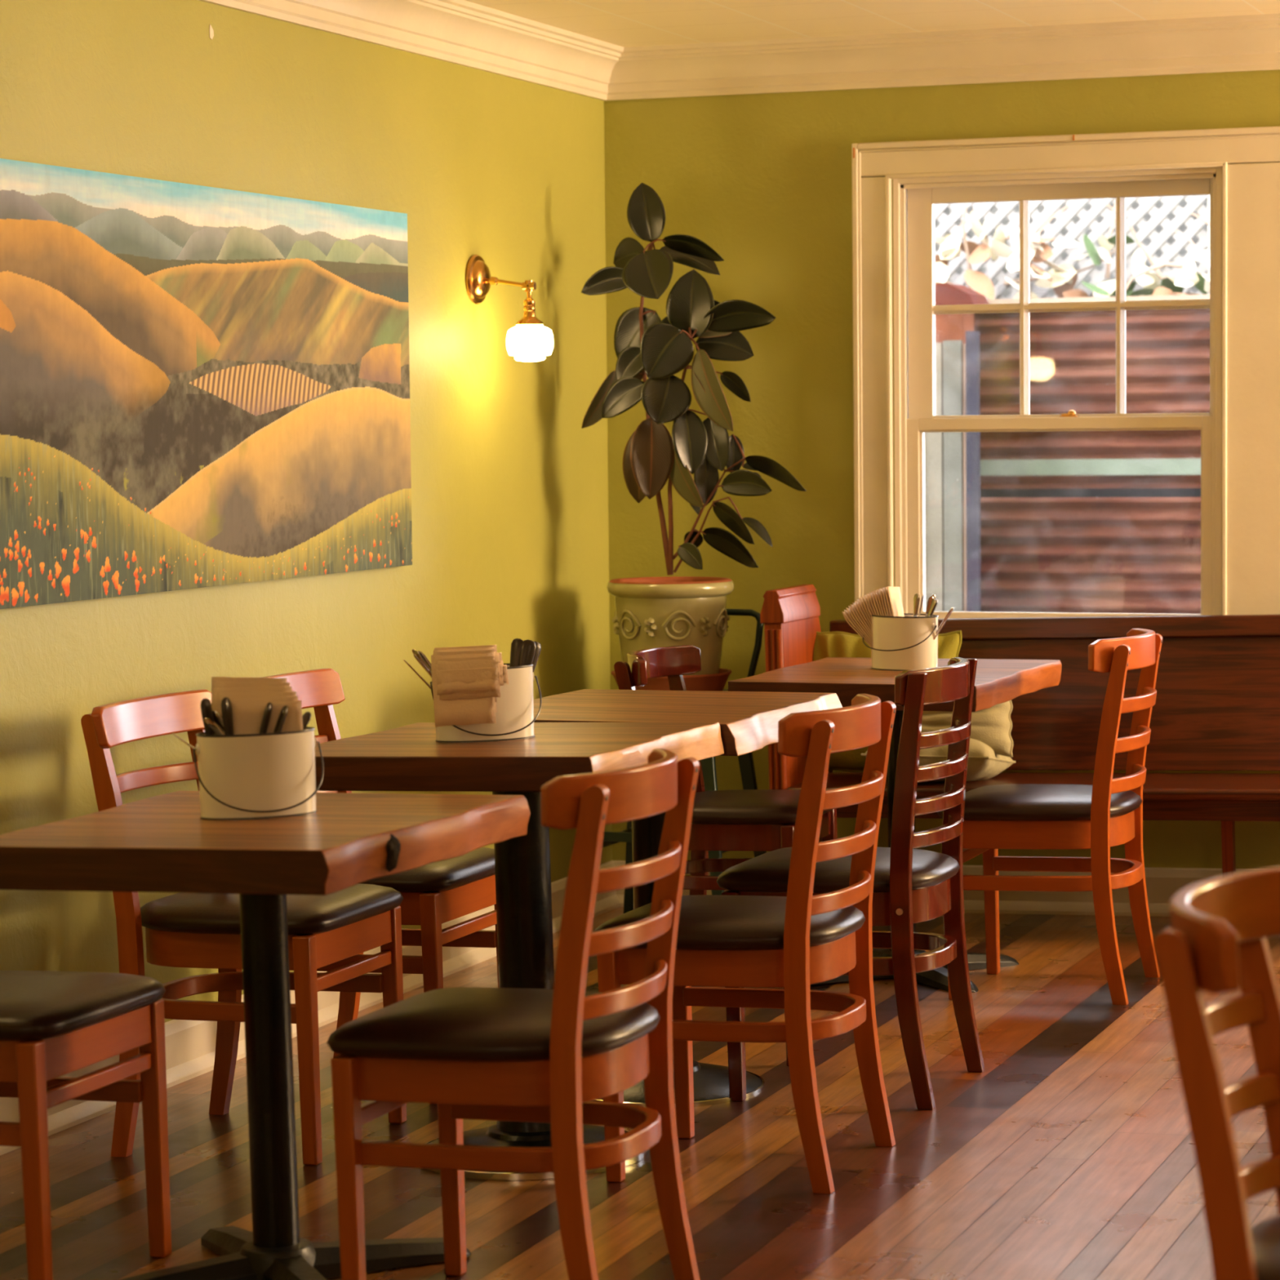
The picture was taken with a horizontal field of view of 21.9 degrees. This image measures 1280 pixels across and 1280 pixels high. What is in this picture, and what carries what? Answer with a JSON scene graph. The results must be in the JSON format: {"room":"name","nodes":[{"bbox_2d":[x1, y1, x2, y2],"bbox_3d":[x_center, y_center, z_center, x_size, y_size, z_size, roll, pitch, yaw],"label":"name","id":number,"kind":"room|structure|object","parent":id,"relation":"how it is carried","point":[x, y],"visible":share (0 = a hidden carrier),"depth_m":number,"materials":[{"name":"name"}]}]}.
{"room":"restaurant dining room","nodes":[
{"label":"restaurant dining room","id":0,"kind":"room"},
{"bbox_2d":[0,0,612,1022],"bbox_3d":[-2.054,-0.131,4.309,0.160,2.700,11.000,1,4,20],"label":"wall","id":1,"kind":"structure","parent":0,"point":[510,523],"depth_m":7.92,"materials":[{"name":"green paint"}]},
{"bbox_2d":[0,158,412,608],"bbox_3d":[-1.000,-0.528,6.897,0.029,0.852,2.484,1,4,20],"label":"landscape painting","id":2,"kind":"object","parent":1,"relation":"attached to","point":[201,386],"visible":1,"depth_m":6.99,"materials":[{"name":"paint"}]},
{"bbox_2d":[0,860,619,1155],"bbox_3d":[-1.951,1.069,4.354,0.034,0.158,11.000,1,4,20],"label":"baseboard","id":3,"kind":"structure","parent":1,"relation":"attached to","point":[190,1045],"depth_m":7.13,"materials":[{"name":"beige paint"}]},
{"bbox_2d":[198,0,623,100],"bbox_3d":[-1.944,-1.234,4.192,0.099,0.135,11.000,1,4,20],"label":"trim","id":4,"kind":"structure","parent":1,"relation":"attached to","point":[463,33],"depth_m":8.32,"materials":[{"name":"beige paint"}]},
{"bbox_2d":[465,254,553,361],"bbox_3d":[-0.323,-0.850,8.476,0.213,0.277,0.128,1,4,20],"label":"wall sconce","id":5,"kind":"object","parent":1,"relation":"attached to","point":[529,340],"visible":1,"depth_m":8.45,"materials":[{"name":"glass"}]},
{"bbox_2d":[515,298,543,325],"bbox_3d":[-0.282,-0.838,8.462,0.072,0.068,0.072,1,4,20],"label":"socket","id":6,"kind":"object","parent":5,"relation":"attached to","point":[529,318],"depth_m":8.45,"materials":[{"name":"gold metal"}]},
{"bbox_2d":[0,906,1279,1279],"bbox_3d":[0.582,1.140,3.410,5.760,0.102,11.360,-1,3,20],"label":"floor","id":7,"kind":"structure","parent":0,"point":[1071,1155],"depth_m":5.99,"materials":[{"name":"brown wood"}]},
{"bbox_2d":[0,970,171,1279],"bbox_3d":[-1.064,0.610,5.333,0.522,0.864,0.471,-1,4,20],"label":"dining chair","id":8,"kind":"object","parent":7,"relation":"on","point":[54,1024],"visible":1,"depth_m":5.23,"materials":[{"name":"brown wood"}]},
{"bbox_2d":[80,688,406,1165],"bbox_3d":[-0.749,0.540,6.368,0.522,0.864,0.472,-1,4,20],"label":"dining chair","id":9,"kind":"object","parent":7,"relation":"on","point":[183,930],"visible":0.64,"depth_m":6.24,"materials":[{"name":"brown wood"}]},
{"bbox_2d":[0,791,530,1279],"bbox_3d":[-0.594,0.649,5.200,0.661,0.743,0.759,-1,4,20],"label":"cafe table","id":10,"kind":"object","parent":7,"relation":"on","point":[160,843],"visible":0.96,"depth_m":5.18,"materials":[{"name":"brown wood"}]},
{"bbox_2d":[192,726,324,820],"bbox_3d":[-0.599,0.209,5.203,0.203,0.133,0.142,-3,3,-18],"label":"bucket","id":11,"kind":"object","parent":10,"relation":"on","point":[263,775],"visible":0.91,"depth_m":5.16,"materials":[{"name":"beige metal"}]},
{"bbox_2d":[200,697,215,734],"bbox_3d":[-0.671,0.182,5.193,0.030,0.182,0.028,1,4,26],"label":"table knife","id":12,"kind":"object","parent":11,"relation":"in","point":[206,706],"visible":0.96,"depth_m":5.18,"materials":[{"name":"brown metal"}]},
{"bbox_2d":[204,717,222,734],"bbox_3d":[-0.618,0.195,5.187,0.124,0.151,0.017,-2,4,-15],"label":"fork","id":13,"kind":"object","parent":11,"relation":"in","point":[207,721],"visible":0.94,"depth_m":5.17,"materials":[{"name":"silver metal"}]},
{"bbox_2d":[212,711,224,732],"bbox_3d":[-0.616,0.190,5.214,0.118,0.160,0.010,-1,4,-9],"label":"fork","id":14,"kind":"object","parent":11,"relation":"in","point":[218,719],"visible":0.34,"depth_m":5.20,"materials":[{"name":"silver metal"}]},
{"bbox_2d":[221,697,234,734],"bbox_3d":[-0.642,0.181,5.191,0.022,0.182,0.028,1,4,22],"label":"table knife","id":15,"kind":"object","parent":11,"relation":"in","point":[226,705],"visible":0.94,"depth_m":5.18,"materials":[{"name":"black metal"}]},
{"bbox_2d":[213,680,265,724],"bbox_3d":[-0.615,0.168,5.234,0.126,0.210,0.013,-1,4,-4],"label":"paper napkin","id":16,"kind":"object","parent":11,"relation":"in","point":[224,682],"visible":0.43,"depth_m":5.22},
{"bbox_2d":[211,676,286,711],"bbox_3d":[-0.619,0.165,5.239,0.124,0.216,0.014,-1,4,-4],"label":"paper napkin","id":17,"kind":"object","parent":11,"relation":"in","point":[213,678],"visible":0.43,"depth_m":5.22,"materials":[{"name":"paper"}]},
{"bbox_2d":[213,686,288,728],"bbox_3d":[-0.611,0.172,5.227,0.120,0.199,0.011,-1,4,-4],"label":"paper napkin","id":18,"kind":"object","parent":11,"relation":"in","point":[215,689],"visible":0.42,"depth_m":5.21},
{"bbox_2d":[214,682,289,688],"bbox_3d":[-0.612,0.169,5.232,0.120,0.206,0.011,-1,4,-4],"label":"paper napkin","id":19,"kind":"object","parent":11,"relation":"in","point":[217,685],"visible":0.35,"depth_m":5.22,"materials":[{"name":"paper"}]},
{"bbox_2d":[219,691,288,734],"bbox_3d":[-0.601,0.176,5.221,0.119,0.190,0.008,-1,4,-4],"label":"paper napkin","id":20,"kind":"object","parent":11,"relation":"in","point":[220,694],"visible":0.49,"depth_m":5.21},
{"bbox_2d":[216,686,292,731],"bbox_3d":[-0.605,0.173,5.226,0.121,0.198,0.009,-1,4,-4],"label":"paper napkin","id":21,"kind":"object","parent":11,"relation":"in","point":[290,688],"visible":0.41,"depth_m":5.21,"materials":[{"name":"paper"}]},
{"bbox_2d":[220,695,295,734],"bbox_3d":[-0.595,0.181,5.216,0.127,0.186,0.006,-1,4,-4],"label":"paper napkin","id":22,"kind":"object","parent":11,"relation":"in","point":[243,699],"visible":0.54,"depth_m":5.21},
{"bbox_2d":[221,691,296,700],"bbox_3d":[-0.597,0.177,5.219,0.123,0.191,0.006,-1,4,-4],"label":"paper napkin","id":23,"kind":"object","parent":11,"relation":"in","point":[289,693],"visible":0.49,"depth_m":5.21,"materials":[{"name":"paper"}]},
{"bbox_2d":[231,696,297,705],"bbox_3d":[-0.590,0.182,5.209,0.129,0.186,0.005,-1,4,-4],"label":"paper napkin","id":24,"kind":"object","parent":11,"relation":"in","point":[290,698],"visible":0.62,"depth_m":5.20,"materials":[{"name":"paper"}]},
{"bbox_2d":[258,702,272,733],"bbox_3d":[-0.599,0.187,5.188,0.056,0.178,0.024,-3,4,-28],"label":"table knife","id":25,"kind":"object","parent":11,"relation":"in","point":[267,713],"visible":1,"depth_m":5.18,"materials":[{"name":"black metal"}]},
{"bbox_2d":[231,700,302,734],"bbox_3d":[-0.586,0.185,5.207,0.127,0.179,0.005,-1,4,-4],"label":"paper napkin","id":26,"kind":"object","parent":11,"relation":"in","point":[246,718],"visible":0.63,"depth_m":5.20,"materials":[{"name":"paper"}]},
{"bbox_2d":[273,705,288,733],"bbox_3d":[-0.582,0.189,5.190,0.072,0.172,0.027,-3,4,-31],"label":"table knife","id":27,"kind":"object","parent":11,"relation":"in","point":[280,722],"visible":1,"depth_m":5.19,"materials":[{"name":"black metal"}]},
{"bbox_2d":[302,711,311,729],"bbox_3d":[-0.568,0.193,5.226,0.101,0.157,0.027,-2,4,-18],"label":"table knife","id":28,"kind":"object","parent":11,"relation":"in","point":[306,717],"visible":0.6,"depth_m":5.22,"materials":[{"name":"silver metal"}]},
{"bbox_2d":[262,668,498,1103],"bbox_3d":[-0.551,0.503,6.910,0.522,0.864,0.472,-1,4,20],"label":"dining chair","id":29,"kind":"object","parent":7,"relation":"on","point":[434,894],"visible":0.24,"depth_m":6.79,"materials":[{"name":"brown wood"}]},
{"bbox_2d":[326,748,699,1279],"bbox_3d":[-0.187,0.602,5.011,0.504,0.861,0.472,-1,4,20],"label":"dining chair","id":30,"kind":"object","parent":7,"relation":"on","point":[475,1053],"visible":1,"depth_m":4.88,"materials":[{"name":"brown wood"}]},
{"bbox_2d":[315,721,724,1180],"bbox_3d":[-0.242,0.571,6.082,0.645,0.783,0.678,-1,4,20],"label":"cafe table","id":31,"kind":"object","parent":7,"relation":"on","point":[408,757],"visible":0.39,"depth_m":6.04,"materials":[{"name":"wood"}]},
{"bbox_2d":[430,663,541,742],"bbox_3d":[-0.282,0.115,6.047,0.204,0.133,0.142,-3,3,-18],"label":"bucket","id":32,"kind":"object","parent":31,"relation":"on","point":[514,716],"visible":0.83,"depth_m":6.01,"materials":[{"name":"beige metal"}]},
{"bbox_2d":[403,659,431,688],"bbox_3d":[-0.366,0.103,6.035,0.130,0.139,0.020,-2,4,-16],"label":"fork","id":33,"kind":"object","parent":32,"relation":"in","point":[406,662],"visible":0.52,"depth_m":6.02,"materials":[{"name":"silver metal"}]},
{"bbox_2d":[412,648,431,673],"bbox_3d":[-0.359,0.094,6.059,0.114,0.158,0.017,-1,4,-7],"label":"fork","id":34,"kind":"object","parent":32,"relation":"in","point":[414,651],"visible":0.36,"depth_m":6.04,"materials":[{"name":"silver metal"}]},
{"bbox_2d":[413,654,431,677],"bbox_3d":[-0.350,0.099,6.032,0.123,0.149,0.019,-1,4,-10],"label":"fork","id":35,"kind":"object","parent":32,"relation":"in","point":[416,657],"visible":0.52,"depth_m":6.02,"materials":[{"name":"silver metal"}]},
{"bbox_2d":[417,650,431,671],"bbox_3d":[-0.346,0.096,6.059,0.121,0.156,0.014,-1,4,-3],"label":"fork","id":36,"kind":"object","parent":32,"relation":"in","point":[421,654],"visible":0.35,"depth_m":6.05,"materials":[{"name":"silver metal"}]},
{"bbox_2d":[431,654,496,727],"bbox_3d":[-0.316,0.098,6.007,0.119,0.158,0.092,0,4,2],"label":"paper napkin","id":37,"kind":"object","parent":32,"relation":"in","point":[478,710],"visible":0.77,"depth_m":5.97,"materials":[{"name":"paper"}]},
{"bbox_2d":[433,652,495,664],"bbox_3d":[-0.311,0.099,6.001,0.118,0.156,0.068,0,4,3],"label":"paper napkin","id":38,"kind":"object","parent":32,"relation":"in","point":[435,661],"visible":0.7,"depth_m":5.97,"materials":[{"name":"paper"}]},
{"bbox_2d":[432,647,497,712],"bbox_3d":[-0.314,0.094,6.008,0.118,0.164,0.084,0,4,2],"label":"paper napkin","id":39,"kind":"object","parent":32,"relation":"in","point":[491,654],"visible":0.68,"depth_m":5.97,"materials":[{"name":"paper"}]},
{"bbox_2d":[433,645,497,703],"bbox_3d":[-0.313,0.092,6.010,0.117,0.166,0.072,0,4,2],"label":"paper napkin","id":40,"kind":"object","parent":39,"relation":"on","point":[482,650],"visible":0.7,"depth_m":5.98,"materials":[{"name":"paper"}]},
{"bbox_2d":[435,671,495,694],"bbox_3d":[-0.308,0.108,5.995,0.115,0.136,0.067,0,4,2],"label":"paper napkin","id":41,"kind":"object","parent":32,"relation":"in","point":[446,677],"visible":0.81,"depth_m":5.96,"materials":[{"name":"paper"}]},
{"bbox_2d":[435,644,497,653],"bbox_3d":[-0.310,0.092,6.015,0.119,0.168,0.060,0,4,2],"label":"paper napkin","id":42,"kind":"object","parent":32,"relation":"in","point":[487,646],"visible":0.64,"depth_m":5.99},
{"bbox_2d":[435,667,497,686],"bbox_3d":[-0.307,0.109,5.992,0.116,0.135,0.061,0,4,2],"label":"paper napkin","id":43,"kind":"object","parent":32,"relation":"in","point":[465,676],"visible":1,"depth_m":5.96,"materials":[{"name":"paper"}]},
{"bbox_2d":[437,679,498,693],"bbox_3d":[-0.306,0.119,5.989,0.116,0.115,0.058,0,4,2],"label":"paper napkin","id":44,"kind":"object","parent":32,"relation":"in","point":[490,684],"visible":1,"depth_m":5.96,"materials":[{"name":"paper"}]},
{"bbox_2d":[498,660,503,685],"bbox_3d":[-0.298,0.106,6.000,0.118,0.140,0.059,0,4,2],"label":"paper napkin","id":45,"kind":"object","parent":32,"relation":"in","point":[500,664],"visible":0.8,"depth_m":5.97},
{"bbox_2d":[502,664,508,684],"bbox_3d":[-0.292,0.110,5.999,0.116,0.131,0.051,0,4,2],"label":"paper napkin","id":46,"kind":"object","parent":32,"relation":"in","point":[504,666],"visible":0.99,"depth_m":5.97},
{"bbox_2d":[509,638,523,666],"bbox_3d":[-0.232,0.088,6.076,0.041,0.182,0.018,-1,4,-6],"label":"table knife","id":47,"kind":"object","parent":32,"relation":"in","point":[517,644],"visible":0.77,"depth_m":6.07,"materials":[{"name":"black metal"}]},
{"bbox_2d":[518,639,536,666],"bbox_3d":[-0.218,0.090,6.067,0.058,0.181,0.014,-2,4,-21],"label":"table knife","id":48,"kind":"object","parent":32,"relation":"in","point":[527,651],"visible":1,"depth_m":6.06,"materials":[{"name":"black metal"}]},
{"bbox_2d":[532,640,541,672],"bbox_3d":[-0.213,0.091,6.093,0.076,0.176,0.012,-4,5,-38],"label":"table knife","id":49,"kind":"object","parent":32,"relation":"in","point":[538,649],"visible":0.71,"depth_m":6.10,"materials":[{"name":"silver metal"}]},
{"bbox_3d":[-0.312,0.101,6.001,0.111,0.150,0.072,-3,7,2],"label":"paper napkin","id":50,"kind":"object","parent":32,"relation":"in","visible":0},
{"bbox_2d":[437,653,500,700],"bbox_3d":[-0.305,0.100,6.000,0.116,0.152,0.078,0,4,2],"label":"paper napkin","id":51,"kind":"object","parent":50,"relation":"on","point":[472,664],"visible":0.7,"depth_m":5.96,"materials":[{"name":"paper"}]},
{"bbox_2d":[601,608,766,913],"bbox_3d":[0.088,0.354,8.980,0.443,0.862,0.431,1,4,20],"label":"metal stool","id":52,"kind":"object","parent":7,"relation":"on","point":[746,764],"visible":0.16,"depth_m":9.06,"materials":[{"name":"black"}]},
{"bbox_2d":[606,576,733,691],"bbox_3d":[0.084,-0.011,8.956,0.344,0.306,0.344,1,4,20],"label":"plant pot","id":53,"kind":"object","parent":52,"relation":"on","point":[651,612],"visible":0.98,"depth_m":8.83,"materials":[{"name":"ceramic"}]},
{"bbox_2d":[581,182,806,575],"bbox_3d":[0.132,-0.698,8.858,0.629,1.055,0.197,1,4,20],"label":"rubber plant","id":54,"kind":"object","parent":53,"relation":"in","point":[645,345],"visible":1,"depth_m":8.87,"materials":[{"name":"green plant"}]},
{"bbox_2d":[533,688,842,1108],"bbox_3d":[0.038,0.523,6.738,0.600,0.785,0.741,1,4,20],"label":"cafe table","id":55,"kind":"object","parent":7,"relation":"on","point":[748,721],"visible":0.29,"depth_m":6.68,"materials":[{"name":"wood"}]},
{"bbox_2d":[613,644,837,895],"bbox_3d":[0.219,0.432,8.063,0.503,0.824,0.457,-1,3,18],"label":"dining chair","id":56,"kind":"object","parent":7,"relation":"on","point":[735,820],"visible":0.26,"depth_m":7.91,"materials":[{"name":"brown wood"}]},
{"bbox_2d":[594,693,896,1194],"bbox_3d":[0.193,0.533,6.000,0.504,0.860,0.472,-1,3,20],"label":"dining chair","id":57,"kind":"object","parent":7,"relation":"on","point":[795,941],"visible":0.89,"depth_m":5.84,"materials":[{"name":"brown wood"}]},
{"bbox_2d":[716,657,984,1110],"bbox_3d":[0.426,0.476,6.694,0.494,0.878,0.428,-1,4,20],"label":"dining chair","id":58,"kind":"object","parent":7,"relation":"on","point":[911,886],"visible":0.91,"depth_m":6.53,"materials":[{"name":"brown wood"}]},
{"bbox_2d":[727,657,1062,992],"bbox_3d":[0.642,0.443,8.097,0.625,0.741,0.839,1,4,20],"label":"cafe table","id":59,"kind":"object","parent":7,"relation":"on","point":[997,682],"visible":0.4,"depth_m":7.95,"materials":[{"name":"brown wood"}]},
{"bbox_2d":[862,613,938,671],"bbox_3d":[0.641,0.005,8.098,0.203,0.133,0.142,3,5,42],"label":"bucket","id":60,"kind":"object","parent":59,"relation":"on","point":[906,642],"visible":0.86,"depth_m":8.04,"materials":[{"name":"beige metal"}]},
{"bbox_2d":[842,611,873,649],"bbox_3d":[0.569,-0.001,8.168,0.154,0.140,0.082,3,5,43],"label":"paper napkin","id":61,"kind":"object","parent":60,"relation":"in","point":[843,612],"visible":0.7,"depth_m":8.16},
{"bbox_2d":[844,609,873,648],"bbox_3d":[0.572,-0.004,8.165,0.151,0.143,0.082,3,5,43],"label":"paper napkin","id":62,"kind":"object","parent":60,"relation":"in","point":[845,611],"visible":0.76,"depth_m":8.16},
{"bbox_2d":[845,607,873,645],"bbox_3d":[0.575,-0.006,8.162,0.148,0.148,0.081,3,5,43],"label":"paper napkin","id":63,"kind":"object","parent":60,"relation":"in","point":[847,609],"visible":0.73,"depth_m":8.15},
{"bbox_2d":[848,605,873,643],"bbox_3d":[0.578,-0.009,8.160,0.144,0.153,0.082,3,5,43],"label":"paper napkin","id":64,"kind":"object","parent":60,"relation":"in","point":[849,606],"visible":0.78,"depth_m":8.15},
{"bbox_2d":[849,604,873,641],"bbox_3d":[0.582,-0.011,8.157,0.140,0.157,0.082,3,5,42],"label":"paper napkin","id":65,"kind":"object","parent":60,"relation":"in","point":[851,606],"visible":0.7,"depth_m":8.14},
{"bbox_2d":[852,602,873,638],"bbox_3d":[0.585,-0.013,8.153,0.136,0.161,0.082,3,5,42],"label":"paper napkin","id":66,"kind":"object","parent":60,"relation":"in","point":[854,604],"visible":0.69,"depth_m":8.14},
{"bbox_2d":[854,600,873,635],"bbox_3d":[0.589,-0.015,8.150,0.133,0.164,0.082,3,5,42],"label":"paper napkin","id":67,"kind":"object","parent":60,"relation":"in","point":[855,602],"visible":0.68,"depth_m":8.14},
{"bbox_2d":[856,599,873,632],"bbox_3d":[0.592,-0.017,8.147,0.129,0.168,0.081,3,5,42],"label":"paper napkin","id":68,"kind":"object","parent":60,"relation":"in","point":[857,600],"visible":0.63,"depth_m":8.14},
{"bbox_2d":[858,597,873,629],"bbox_3d":[0.595,-0.019,8.144,0.125,0.171,0.081,3,5,42],"label":"paper napkin","id":69,"kind":"object","parent":60,"relation":"in","point":[860,599],"visible":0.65,"depth_m":8.13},
{"bbox_2d":[861,595,873,625],"bbox_3d":[0.598,-0.021,8.140,0.121,0.175,0.081,3,5,42],"label":"paper napkin","id":70,"kind":"object","parent":60,"relation":"in","point":[863,597],"visible":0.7,"depth_m":8.13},
{"bbox_2d":[866,593,875,615],"bbox_3d":[0.606,-0.024,8.133,0.111,0.181,0.081,3,5,42],"label":"paper napkin","id":71,"kind":"object","parent":60,"relation":"in","point":[867,594],"visible":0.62,"depth_m":8.12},
{"bbox_2d":[868,592,878,615],"bbox_3d":[0.610,-0.026,8.130,0.080,0.184,0.106,1,4,26],"label":"paper napkin","id":72,"kind":"object","parent":60,"relation":"in","point":[869,593],"visible":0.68,"depth_m":8.12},
{"bbox_2d":[871,591,880,615],"bbox_3d":[0.613,-0.027,8.126,0.075,0.186,0.105,1,4,26],"label":"paper napkin","id":73,"kind":"object","parent":60,"relation":"in","point":[873,593],"visible":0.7,"depth_m":8.11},
{"bbox_2d":[873,590,883,615],"bbox_3d":[0.617,-0.029,8.123,0.069,0.189,0.104,1,4,26],"label":"paper napkin","id":74,"kind":"object","parent":60,"relation":"in","point":[874,591],"visible":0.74,"depth_m":8.10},
{"bbox_2d":[875,589,885,616],"bbox_3d":[0.621,-0.030,8.119,0.064,0.191,0.102,1,4,25],"label":"paper napkin","id":75,"kind":"object","parent":60,"relation":"in","point":[877,590],"visible":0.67,"depth_m":8.10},
{"bbox_2d":[879,588,888,616],"bbox_3d":[0.625,-0.031,8.115,0.058,0.193,0.101,1,4,25],"label":"paper napkin","id":76,"kind":"object","parent":60,"relation":"in","point":[880,589],"visible":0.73,"depth_m":8.09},
{"bbox_2d":[881,587,889,616],"bbox_3d":[0.629,-0.032,8.111,0.052,0.194,0.099,1,4,25],"label":"paper napkin","id":77,"kind":"object","parent":60,"relation":"in","point":[882,588],"visible":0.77,"depth_m":8.09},
{"bbox_2d":[884,586,892,616],"bbox_3d":[0.632,-0.033,8.108,0.047,0.196,0.097,1,4,25],"label":"paper napkin","id":78,"kind":"object","parent":60,"relation":"in","point":[886,588],"visible":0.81,"depth_m":8.08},
{"bbox_2d":[887,586,904,616],"bbox_3d":[0.636,-0.034,8.104,0.041,0.197,0.096,1,4,24],"label":"paper napkin","id":79,"kind":"object","parent":60,"relation":"in","point":[895,596],"visible":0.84,"depth_m":8.11,"materials":[{"name":"paper"}]},
{"bbox_2d":[913,593,919,616],"bbox_3d":[0.666,-0.020,8.068,0.035,0.188,0.005,1,4,29],"label":"fork","id":80,"kind":"object","parent":60,"relation":"in","point":[917,597],"visible":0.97,"depth_m":8.06,"materials":[{"name":"silver metal"}]},
{"bbox_2d":[925,595,933,616],"bbox_3d":[0.690,-0.017,8.065,0.059,0.183,0.017,3,5,42],"label":"fork","id":81,"kind":"object","parent":60,"relation":"in","point":[930,599],"visible":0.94,"depth_m":8.04,"materials":[{"name":"silver metal"}]},
{"bbox_2d":[927,598,935,616],"bbox_3d":[0.684,-0.012,8.064,0.083,0.179,0.006,2,4,32],"label":"fork","id":82,"kind":"object","parent":60,"relation":"in","point":[933,602],"visible":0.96,"depth_m":8.04,"materials":[{"name":"silver metal"}]},
{"bbox_2d":[760,584,1279,875],"bbox_3d":[2.231,0.305,8.295,3.878,0.944,0.487,-1,4,20],"label":"bench","id":83,"kind":"object","parent":7,"relation":"on","point":[1216,707],"visible":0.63,"depth_m":8.76,"materials":[{"name":"red wood"}]},
{"bbox_2d":[813,630,961,772],"bbox_3d":[0.648,0.168,8.916,0.439,0.389,0.134,1,4,20],"label":"throw cushion","id":84,"kind":"object","parent":83,"relation":"on","point":[827,644],"visible":0.22,"depth_m":8.91,"materials":[{"name":"fabric"}]},
{"bbox_2d":[861,737,1015,782],"bbox_3d":[0.789,0.312,8.741,0.349,0.138,0.275,1,4,21],"label":"cushion","id":85,"kind":"object","parent":83,"relation":"on","point":[983,764],"visible":0.38,"depth_m":8.62,"materials":[{"name":"fabric"}]},
{"bbox_2d":[920,699,1013,757],"bbox_3d":[0.807,0.203,8.732,0.372,0.224,0.145,1,4,21],"label":"cushion","id":86,"kind":"object","parent":85,"relation":"on","point":[992,726],"visible":0.16,"depth_m":8.65,"materials":[{"name":"fabric"}]},
{"bbox_2d":[937,628,1162,1004],"bbox_3d":[0.970,0.405,7.805,0.503,0.859,0.471,-1,3,20],"label":"dining chair","id":87,"kind":"object","parent":7,"relation":"on","point":[1104,814],"visible":0.96,"depth_m":7.65,"materials":[{"name":"brown wood"}]},
{"bbox_2d":[1153,866,1279,1279],"bbox_3d":[0.802,0.675,3.455,0.506,0.829,0.459,-1,4,20],"label":"dining chair","id":88,"kind":"object","parent":7,"relation":"on","point":[1215,943],"visible":1,"depth_m":3.32,"materials":[{"name":"brown wood"}]},
{"bbox_2d":[465,0,1279,47],"bbox_3d":[0.562,-1.357,3.265,5.760,0.180,11.000,1,4,20],"label":"ceiling","id":89,"kind":"structure","parent":0,"point":[621,23],"depth_m":8.55,"materials":[{"name":"paint"}]},
{"bbox_2d":[604,69,1279,868],"bbox_3d":[2.482,-1.305,8.521,5.760,4.400,0.160,1,4,20],"label":"wall","id":90,"kind":"structure","parent":0,"point":[764,180],"depth_m":9.22,"materials":[{"name":"green paint"}]},
{"bbox_2d":[612,860,1259,916],"bbox_3d":[2.450,0.684,8.567,5.400,0.284,0.034,1,4,20],"label":"baseboard","id":91,"kind":"structure","parent":90,"relation":"attached to","point":[1162,884],"depth_m":9.03,"materials":[{"name":"beige paint"}]},
{"bbox_2d":[604,13,1279,101],"bbox_3d":[2.416,-1.554,8.390,5.400,0.135,0.099,1,4,20],"label":"trim","id":92,"kind":"structure","parent":90,"relation":"attached to","point":[1247,42],"depth_m":8.97,"materials":[{"name":"beige paint"}]},
{"bbox_2d":[893,167,1222,618],"bbox_3d":[1.153,-0.637,9.052,0.904,1.265,0.225,1,4,20],"label":"window","id":93,"kind":"structure","parent":90,"relation":"in","point":[914,199],"depth_m":9.06,"materials":[{"name":"beige paint"}]},
{"bbox_2d":[851,126,1279,614],"bbox_3d":[1.700,-0.573,8.762,2.320,1.522,0.020,1,4,20],"label":"trim","id":94,"kind":"structure","parent":90,"relation":"attached to","point":[1253,189],"depth_m":8.80,"materials":[{"name":"beige paint"}]},
{"label":"outside","id":95,"kind":"structure","parent":0,"visible":0},
{"bbox_3d":[3.202,0.671,12.663,16.000,0.100,7.840,1,4,20],"label":"ground","id":96,"kind":"structure","parent":95,"visible":0},
{"bbox_2d":[924,330,980,611],"bbox_3d":[0.329,-0.236,12.423,1.945,1.800,0.055,1,4,20],"label":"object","id":97,"kind":"object","parent":96,"relation":"on","point":[953,476],"visible":0.11,"depth_m":12.09,"materials":[{"name":"grey"}]},
{"bbox_2d":[935,281,988,611],"bbox_3d":[0.569,-0.347,12.559,1.500,2.000,0.250,1,4,20],"label":"patio umbrella","id":98,"kind":"object","parent":96,"relation":"on","point":[948,326],"visible":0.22,"depth_m":12.19,"materials":[{"name":"fabric"}]},
{"bbox_2d":[934,195,1208,297],"bbox_3d":[1.032,-1.487,14.584,4.950,4.000,0.150,1,4,20],"label":"sky","id":99,"kind":"structure","parent":96,"relation":"on","point":[1158,204],"depth_m":14.17,"materials":[{"name":"white"}]},
{"bbox_2d":[934,195,1209,299],"bbox_3d":[0.523,-2.025,13.693,8.644,2.000,0.060,1,4,20],"label":"lattice panel","id":100,"kind":"object","parent":96,"relation":"on","point":[1194,202],"visible":0.02,"depth_m":13.27,"materials":[{"name":"white wood"}]},
{"bbox_2d":[934,198,1209,299],"bbox_3d":[1.926,-1.454,12.942,2.728,0.973,0.448,1,4,20],"label":"climbing vine","id":101,"kind":"object","parent":100,"relation":"attached to","point":[1063,278],"visible":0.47,"depth_m":13.02,"materials":[{"name":"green plant"}]},
{"bbox_2d":[973,294,1209,613],"bbox_3d":[1.807,-0.323,12.522,1.350,1.930,0.333,1,4,20],"label":"siding","id":102,"kind":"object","parent":96,"relation":"on","point":[1072,522],"visible":0.26,"depth_m":12.39,"materials":[{"name":"wood"}]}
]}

